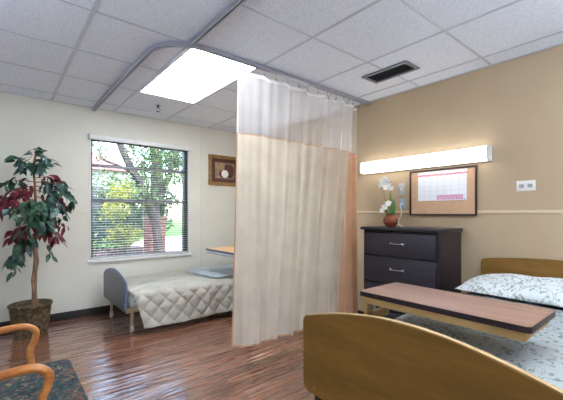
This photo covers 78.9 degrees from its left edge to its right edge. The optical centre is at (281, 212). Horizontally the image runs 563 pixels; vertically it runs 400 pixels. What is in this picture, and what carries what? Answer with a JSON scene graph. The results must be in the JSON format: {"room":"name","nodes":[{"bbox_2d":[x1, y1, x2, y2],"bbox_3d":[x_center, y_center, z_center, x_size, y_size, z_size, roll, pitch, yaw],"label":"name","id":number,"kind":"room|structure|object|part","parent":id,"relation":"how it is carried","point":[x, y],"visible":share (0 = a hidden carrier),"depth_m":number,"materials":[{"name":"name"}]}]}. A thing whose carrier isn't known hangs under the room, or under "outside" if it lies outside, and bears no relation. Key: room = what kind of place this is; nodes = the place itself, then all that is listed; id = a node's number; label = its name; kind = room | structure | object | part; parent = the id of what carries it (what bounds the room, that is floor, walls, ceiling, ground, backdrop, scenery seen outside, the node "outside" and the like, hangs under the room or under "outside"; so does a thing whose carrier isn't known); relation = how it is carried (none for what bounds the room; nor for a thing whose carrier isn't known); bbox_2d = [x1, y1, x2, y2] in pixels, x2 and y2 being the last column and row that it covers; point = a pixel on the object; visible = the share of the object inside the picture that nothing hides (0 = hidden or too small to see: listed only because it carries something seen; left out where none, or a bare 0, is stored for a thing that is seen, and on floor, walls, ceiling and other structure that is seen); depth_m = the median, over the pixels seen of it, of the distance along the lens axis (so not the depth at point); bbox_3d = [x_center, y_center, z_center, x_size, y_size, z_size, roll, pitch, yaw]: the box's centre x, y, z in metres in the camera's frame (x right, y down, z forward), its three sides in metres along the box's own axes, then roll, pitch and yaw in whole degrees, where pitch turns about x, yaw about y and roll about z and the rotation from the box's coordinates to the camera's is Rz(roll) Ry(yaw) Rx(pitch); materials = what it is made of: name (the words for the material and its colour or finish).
{"room":"hospital room","nodes":[
{"label":"hospital room","id":0,"kind":"room"},
{"bbox_2d":[7,298,52,338],"bbox_3d":[-2.405,1.014,3.279,0.358,0.302,0.358,0,0,-40],"label":"wicker basket","id":1,"kind":"object","parent":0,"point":[34,312],"depth_m":3.19,"materials":[{"name":"brown wicker"}]},
{"bbox_2d":[0,92,236,321],"bbox_3d":[-2.292,-0.068,3.884,5.007,2.465,0.140,0,0,-40],"label":"wall","id":2,"kind":"structure","parent":0,"point":[26,123],"depth_m":3.82,"materials":[{"name":"beige paint"}]},
{"bbox_2d":[0,304,120,326],"bbox_3d":[-2.252,1.123,3.819,4.787,0.085,0.012,0,0,-40],"label":"baseboard","id":3,"kind":"structure","parent":2,"relation":"attached to","point":[55,317],"depth_m":3.80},
{"bbox_2d":[88,139,190,263],"bbox_3d":[-1.741,-0.150,4.294,1.240,1.440,0.130,0,0,-40],"label":"window","id":4,"kind":"structure","parent":2,"relation":"in","point":[183,172],"depth_m":4.39,"materials":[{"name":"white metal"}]},
{"bbox_2d":[88,133,190,259],"bbox_3d":[-1.716,-0.179,4.262,1.223,1.432,0.084,0,0,-40],"label":"window blind","id":5,"kind":"object","parent":4,"relation":"attached to","point":[90,136],"visible":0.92,"depth_m":4.23,"materials":[{"name":"white paint"}]},
{"bbox_3d":[-1.732,0.528,4.284,1.160,0.017,0.028,0,0,-40],"label":"rail","id":6,"kind":"part","parent":5,"relation":"part of","materials":[{"name":"white plastic"}]},
{"bbox_3d":[-1.728,0.555,4.279,1.240,0.030,0.090,0,0,-40],"label":"sill","id":7,"kind":"part","parent":4,"relation":"part of","materials":[{"name":"white paint"}]},
{"bbox_3d":[-1.776,0.191,4.321,1.100,0.639,0.004,0,0,-40],"label":"pane","id":8,"kind":"part","parent":4,"relation":"part of","materials":[{"name":"clear glass"}]},
{"bbox_2d":[201,127,201,266],"bbox_3d":[-1.119,-0.058,4.760,0.012,2.276,0.003,0,0,-40],"label":"trim","id":9,"kind":"structure","parent":2,"relation":"attached to","point":[201,127],"depth_m":4.76,"materials":[{"name":"beige paint"}]},
{"bbox_2d":[208,154,235,185],"bbox_3d":[-0.823,-0.615,4.985,0.525,0.430,0.029,0,0,-40],"label":"framed picture","id":10,"kind":"object","parent":2,"relation":"attached to","point":[221,169],"visible":0.77,"depth_m":4.95,"materials":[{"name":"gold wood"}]},
{"bbox_2d":[215,162,233,178],"bbox_3d":[-0.829,-0.615,4.993,0.325,0.230,0.008,0,0,-40],"label":"print","id":11,"kind":"object","parent":10,"relation":"attached to","point":[223,170],"depth_m":4.98,"materials":[{"name":"brown paper"}]},
{"bbox_2d":[0,310,314,399],"bbox_3d":[-0.261,1.215,1.422,5.007,0.100,6.525,0,0,-40],"label":"floor","id":12,"kind":"structure","parent":0,"point":[193,359],"depth_m":2.74,"materials":[{"name":"brown wood"}]},
{"bbox_2d":[0,147,77,338],"bbox_3d":[-2.339,0.262,3.245,0.689,1.805,0.486,0,0,-40],"label":"potted ficus","id":13,"kind":"object","parent":12,"relation":"on","point":[39,217],"visible":0.98,"depth_m":3.21,"materials":[{"name":"plant"}]},
{"bbox_3d":[-2.375,-0.285,3.295,0.037,0.611,0.034,0,0,28],"label":"stem","id":14,"kind":"part","parent":13,"relation":"part of","materials":[{"name":"wood"}]},
{"bbox_2d":[0,323,87,399],"bbox_3d":[-1.153,0.666,1.196,0.778,1.008,0.573,0,0,-40],"label":"armchair","id":15,"kind":"object","parent":12,"relation":"on","point":[55,380],"visible":1,"depth_m":1.33,"materials":[{"name":"fabric"}]},
{"bbox_3d":[-1.330,0.830,1.398,0.584,0.670,0.036,0,0,-40],"label":"arm","id":16,"kind":"part","parent":15,"relation":"part of","materials":[{"name":"brown wood"}]},
{"bbox_3d":[-0.988,0.830,0.984,0.584,0.670,0.036,0,0,-40],"label":"arm","id":17,"kind":"part","parent":15,"relation":"part of","materials":[{"name":"brown wood"}]},
{"bbox_3d":[-1.086,0.723,1.253,0.600,0.084,0.485,0,0,-40],"label":"seat","id":18,"kind":"part","parent":15,"relation":"part of","materials":[{"name":"fabric"}]},
{"bbox_2d":[104,268,138,332],"bbox_3d":[-0.934,0.815,4.216,2.115,0.699,0.886,0,0,-40],"label":"hospital bed","id":19,"kind":"object","parent":12,"relation":"on","point":[116,292],"visible":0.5,"depth_m":3.37,"materials":[{"name":"plastic"}]},
{"bbox_3d":[-1.732,0.767,3.546,0.030,0.345,0.825,0,0,-40],"label":"footboard","id":20,"kind":"part","parent":19,"relation":"part of","materials":[{"name":"plastic"}]},
{"bbox_3d":[-1.460,1.025,3.333,0.031,0.150,0.031,0,0,28],"label":"leg","id":21,"kind":"part","parent":19,"relation":"part of","materials":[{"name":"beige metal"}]},
{"bbox_3d":[-0.931,0.940,4.213,2.055,0.050,0.745,0,0,-40],"label":"frame","id":22,"kind":"part","parent":19,"relation":"part of","materials":[{"name":"beige metal"}]},
{"bbox_3d":[-0.930,0.848,4.211,2.015,0.135,0.800,0,0,-40],"label":"mattress","id":23,"kind":"part","parent":19,"relation":"part of","materials":[{"name":"white fabric"}]},
{"bbox_2d":[124,270,232,327],"bbox_3d":[-0.876,0.920,4.165,2.020,0.348,0.983,0,0,-40],"label":"bedspread","id":24,"kind":"object","parent":19,"relation":"on","point":[165,298],"visible":0.58,"depth_m":3.58,"materials":[{"name":"beige fabric"}]},
{"bbox_2d":[187,264,233,276],"bbox_3d":[-0.585,0.728,4.495,1.158,0.006,0.760,0,0,-40],"label":"pillow","id":25,"kind":"object","parent":24,"relation":"on","point":[227,269],"visible":0.46,"depth_m":4.33,"materials":[{"name":"grey fabric"}]},
{"bbox_2d":[206,246,233,314],"bbox_3d":[-0.545,0.797,4.029,0.398,0.734,0.750,0,0,-40],"label":"table","id":26,"kind":"object","parent":12,"relation":"on","point":[228,251],"visible":0.12,"depth_m":3.97,"materials":[{"name":"brown wood"}]},
{"bbox_2d":[360,226,462,318],"bbox_3d":[1.145,0.647,3.088,0.428,1.036,0.769,0,0,-40],"label":"dresser","id":27,"kind":"object","parent":12,"relation":"on","point":[429,257],"visible":0.48,"depth_m":2.90,"materials":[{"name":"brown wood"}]},
{"bbox_3d":[1.146,0.749,3.079,0.367,0.226,0.677,0,0,-40],"label":"drawer","id":28,"kind":"part","parent":27,"relation":"part of","materials":[{"name":"black wood"}]},
{"bbox_2d":[377,176,397,226],"bbox_3d":[1.012,-0.114,3.245,0.185,0.486,0.140,0,0,10],"label":"potted orchid","id":29,"kind":"object","parent":27,"relation":"on","point":[390,220],"visible":1,"depth_m":3.23,"materials":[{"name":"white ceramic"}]},
{"bbox_3d":[1.146,0.991,3.079,0.367,0.229,0.677,0,0,-40],"label":"drawer","id":30,"kind":"part","parent":27,"relation":"part of","materials":[{"name":"black wood"}]},
{"bbox_3d":[1.146,0.508,3.079,0.367,0.227,0.677,0,0,-40],"label":"drawer","id":31,"kind":"part","parent":27,"relation":"part of","materials":[{"name":"black wood"}]},
{"bbox_3d":[1.146,0.280,3.079,0.367,0.197,0.677,0,0,-40],"label":"drawer","id":32,"kind":"part","parent":27,"relation":"part of","materials":[{"name":"black wood"}]},
{"bbox_2d":[303,258,562,399],"bbox_3d":[1.175,0.749,1.778,2.023,0.831,0.982,0,0,-40],"label":"hospital bed","id":33,"kind":"object","parent":12,"relation":"on","point":[347,356],"visible":0.7,"depth_m":1.17,"materials":[{"name":"brown wood"}]},
{"bbox_3d":[0.411,0.572,1.139,0.024,0.403,0.965,0,0,-40],"label":"footboard","id":34,"kind":"part","parent":33,"relation":"part of","materials":[{"name":"brown wood"}]},
{"bbox_2d":[394,292,562,389],"bbox_3d":[1.181,0.687,1.778,1.935,0.252,0.937,0,0,-40],"label":"sheet","id":35,"kind":"object","parent":33,"relation":"on","point":[541,355],"visible":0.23,"depth_m":1.51,"materials":[{"name":"white fabric"}]},
{"bbox_2d":[454,273,562,307],"bbox_3d":[1.734,0.496,2.235,0.460,0.128,0.980,0,0,-40],"label":"pillow","id":36,"kind":"object","parent":35,"relation":"on","point":[540,290],"visible":1,"depth_m":2.24,"materials":[{"name":"white fabric"}]},
{"bbox_3d":[1.939,0.569,2.419,0.030,0.472,0.965,0,0,-40],"label":"headboard","id":37,"kind":"part","parent":33,"relation":"part of","materials":[{"name":"brown wood"}]},
{"bbox_2d":[360,282,555,341],"bbox_3d":[0.772,0.785,1.645,0.395,0.759,0.815,0,0,-40],"label":"table","id":38,"kind":"object","parent":12,"relation":"on","point":[516,321],"visible":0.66,"depth_m":1.48,"materials":[{"name":"brown wood"}]},
{"bbox_2d":[0,0,562,134],"bbox_3d":[-0.256,-1.248,1.400,4.787,0.104,6.285,0,0,-40],"label":"ceiling","id":39,"kind":"structure","parent":0,"point":[72,52],"depth_m":2.44,"materials":[{"name":"tile"}]},
{"bbox_2d":[138,48,255,103],"bbox_3d":[-0.796,-1.192,3.081,0.589,0.007,1.197,0,0,-40],"label":"recessed light","id":40,"kind":"object","parent":39,"relation":"in","point":[194,75],"visible":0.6,"depth_m":2.99,"materials":[{"name":"white paint"}]},
{"bbox_2d":[190,0,246,45],"bbox_3d":[0.693,-1.181,0.784,0.034,0.030,4.128,0,0,-40],"label":"track","id":41,"kind":"object","parent":39,"relation":"attached to","point":[234,5],"visible":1,"depth_m":2.08,"materials":[{"name":"metal"}]},
{"bbox_2d":[92,41,369,110],"bbox_3d":[-0.601,-1.181,3.789,2.270,0.030,2.160,0,0,-40],"label":"track","id":42,"kind":"object","parent":39,"relation":"attached to","point":[166,44],"visible":0.99,"depth_m":2.76,"materials":[{"name":"metal"}]},
{"bbox_2d":[232,66,353,347],"bbox_3d":[0.199,-0.057,3.064,1.398,2.220,0.121,0,0,-37],"label":"privacy curtain","id":43,"kind":"object","parent":42,"relation":"hanging from","point":[290,197],"visible":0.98,"depth_m":2.92,"materials":[{"name":"white fabric"}]},
{"bbox_2d":[326,95,360,313],"bbox_3d":[0.616,-0.056,3.491,0.482,2.222,0.124,0,0,-40],"label":"privacy curtain","id":44,"kind":"object","parent":42,"relation":"hanging from","point":[347,301],"visible":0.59,"depth_m":3.56,"materials":[{"name":"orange fabric"}]},
{"bbox_3d":[0.610,0.217,3.499,0.482,1.675,0.105,0,0,-40],"label":"panel","id":45,"kind":"part","parent":44,"relation":"part of","materials":[{"name":"orange fabric"}]},
{"bbox_2d":[362,61,419,83],"bbox_3d":[0.922,-1.190,2.911,0.217,0.012,0.427,0,0,-40],"label":"ceiling vent","id":46,"kind":"object","parent":39,"relation":"in","point":[404,67],"visible":1,"depth_m":2.89,"materials":[{"name":"black metal"}]},
{"bbox_2d":[262,45,562,310],"bbox_3d":[1.669,-0.068,2.923,0.120,2.465,6.385,0,0,-40],"label":"wall","id":47,"kind":"structure","parent":0,"point":[514,107],"depth_m":2.84,"materials":[{"name":"beige paint"}]},
{"bbox_2d":[398,183,404,194],"bbox_3d":[1.189,-0.237,3.400,0.012,0.118,0.074,0,0,-40],"label":"light switch","id":48,"kind":"object","parent":47,"relation":"attached to","point":[401,186],"visible":1,"depth_m":3.40,"materials":[{"name":"grey plastic"}]},
{"bbox_2d":[398,199,404,226],"bbox_3d":[1.166,-0.006,3.326,0.062,0.274,0.182,0,0,25],"label":"jack","id":49,"kind":"object","parent":47,"relation":"attached to","point":[401,201],"visible":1,"depth_m":3.38,"materials":[{"name":"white plastic"}]},
{"bbox_3d":[1.198,-0.093,3.393,0.005,0.100,0.066,0,0,-40],"label":"plate","id":50,"kind":"part","parent":49,"relation":"part of","materials":[{"name":"white plastic"}]},
{"bbox_2d":[360,145,491,173],"bbox_3d":[1.274,-0.481,3.221,0.107,0.122,1.239,0,0,-40],"label":"wall light","id":51,"kind":"object","parent":47,"relation":"attached to","point":[483,153],"visible":1,"depth_m":3.07,"materials":[{"name":"white paint"}]},
{"bbox_2d":[410,165,476,215],"bbox_3d":[1.436,-0.190,3.080,0.018,0.423,0.604,0,0,-40],"label":"notice board","id":52,"kind":"object","parent":47,"relation":"attached to","point":[468,207],"visible":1,"depth_m":3.03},
{"bbox_2d":[418,168,466,200],"bbox_3d":[1.436,-0.246,3.077,0.005,0.268,0.440,0,0,-40],"label":"wall calendar","id":53,"kind":"object","parent":52,"relation":"attached to","point":[446,184],"visible":1,"depth_m":3.06,"materials":[{"name":"paper"}]},
{"bbox_2d":[357,210,562,213],"bbox_3d":[1.587,-0.007,2.920,0.010,0.025,6.285,0,0,-40],"label":"trim","id":54,"kind":"structure","parent":47,"relation":"attached to","point":[499,211],"depth_m":2.66,"materials":[{"name":"beige wood"}]},
{"bbox_2d":[517,180,535,190],"bbox_3d":[1.854,-0.207,2.595,0.009,0.078,0.122,0,0,-40],"label":"power outlet","id":55,"kind":"object","parent":47,"relation":"attached to","point":[529,185],"visible":1,"depth_m":2.59,"materials":[{"name":"white plastic"}]},
{"label":"outside","id":56,"kind":"structure","parent":0,"visible":0},
{"bbox_2d":[131,236,181,250],"bbox_3d":[1.672,0.909,14.473,19.000,0.012,5.400,0,0,-40],"label":"driveway","id":57,"kind":"structure","parent":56,"point":[177,238],"depth_m":10.13,"materials":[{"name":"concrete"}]},
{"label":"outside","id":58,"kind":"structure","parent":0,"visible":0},
{"bbox_2d":[92,220,181,247],"bbox_3d":[-5.010,1.065,28.072,52.000,0.300,40.315,0,0,-40],"label":"ground","id":59,"kind":"structure","parent":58,"point":[176,227],"depth_m":16.05,"materials":[{"name":"green plant"}]},
{"bbox_2d":[92,152,129,234],"bbox_3d":[-10.471,-0.960,13.400,7.700,3.750,4.800,0,0,-40],"label":"house","id":60,"kind":"structure","parent":59,"relation":"on","point":[94,193],"depth_m":13.58,"materials":[{"name":"paint"}]},
{"bbox_2d":[93,246,149,256],"bbox_3d":[-4.455,0.900,5.714,5.400,0.030,4.715,0,0,-40],"label":"planting bed","id":61,"kind":"object","parent":59,"relation":"on","point":[135,247],"visible":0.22,"depth_m":7.86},
{"bbox_2d":[92,220,137,256],"bbox_3d":[-3.245,0.507,6.036,1.591,0.881,1.137,0,0,-40],"label":"shrub","id":62,"kind":"object","parent":61,"relation":"on","point":[93,224],"visible":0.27,"depth_m":6.16,"materials":[{"name":"green plant"}]},
{"bbox_2d":[92,202,146,253],"bbox_3d":[-3.483,0.321,7.241,1.213,1.197,0.832,0,0,-40],"label":"shrub","id":63,"kind":"object","parent":61,"relation":"on","point":[94,211],"visible":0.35,"depth_m":7.14,"materials":[{"name":"green plant"}]},
{"bbox_2d":[99,181,142,254],"bbox_3d":[-2.714,0.191,5.803,0.727,1.457,0.589,0,0,-40],"label":"shrub","id":64,"kind":"object","parent":61,"relation":"on","point":[123,188],"visible":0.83,"depth_m":5.74,"materials":[{"name":"yellow plant"}]},
{"bbox_2d":[92,141,181,251],"bbox_3d":[-2.635,-1.201,7.037,3.360,4.353,1.933,0,0,-40],"label":"tree","id":65,"kind":"object","parent":61,"relation":"on","point":[155,208],"visible":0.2,"depth_m":6.85,"materials":[{"name":"green plant"}]},
{"bbox_2d":[142,217,166,251],"bbox_3d":[-2.987,0.505,8.036,0.440,0.820,0.460,0,0,-40],"label":"brick pillar","id":66,"kind":"structure","parent":61,"relation":"on","point":[163,225],"depth_m":7.89,"materials":[{"name":"red brick"}]},
{"bbox_2d":[92,184,179,237],"bbox_3d":[-5.592,-0.075,12.980,3.531,2.084,1.833,0,0,-40],"label":"hedge","id":67,"kind":"object","parent":59,"relation":"on","point":[171,198],"visible":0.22,"depth_m":12.89,"materials":[{"name":"green plant"}]},
{"bbox_2d":[122,165,164,211],"bbox_3d":[-9.534,-1.246,23.142,3.994,4.445,3.408,0,0,1],"label":"tree","id":68,"kind":"object","parent":59,"relation":"on","point":[147,181],"visible":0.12,"depth_m":22.68,"materials":[{"name":"green plant"}]},
{"bbox_2d":[126,145,181,209],"bbox_3d":[-4.982,-1.356,15.481,3.760,4.661,3.823,0,0,20],"label":"tree","id":69,"kind":"object","parent":59,"relation":"on","point":[136,147],"visible":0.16,"depth_m":14.82,"materials":[{"name":"green plant"}]}
]}

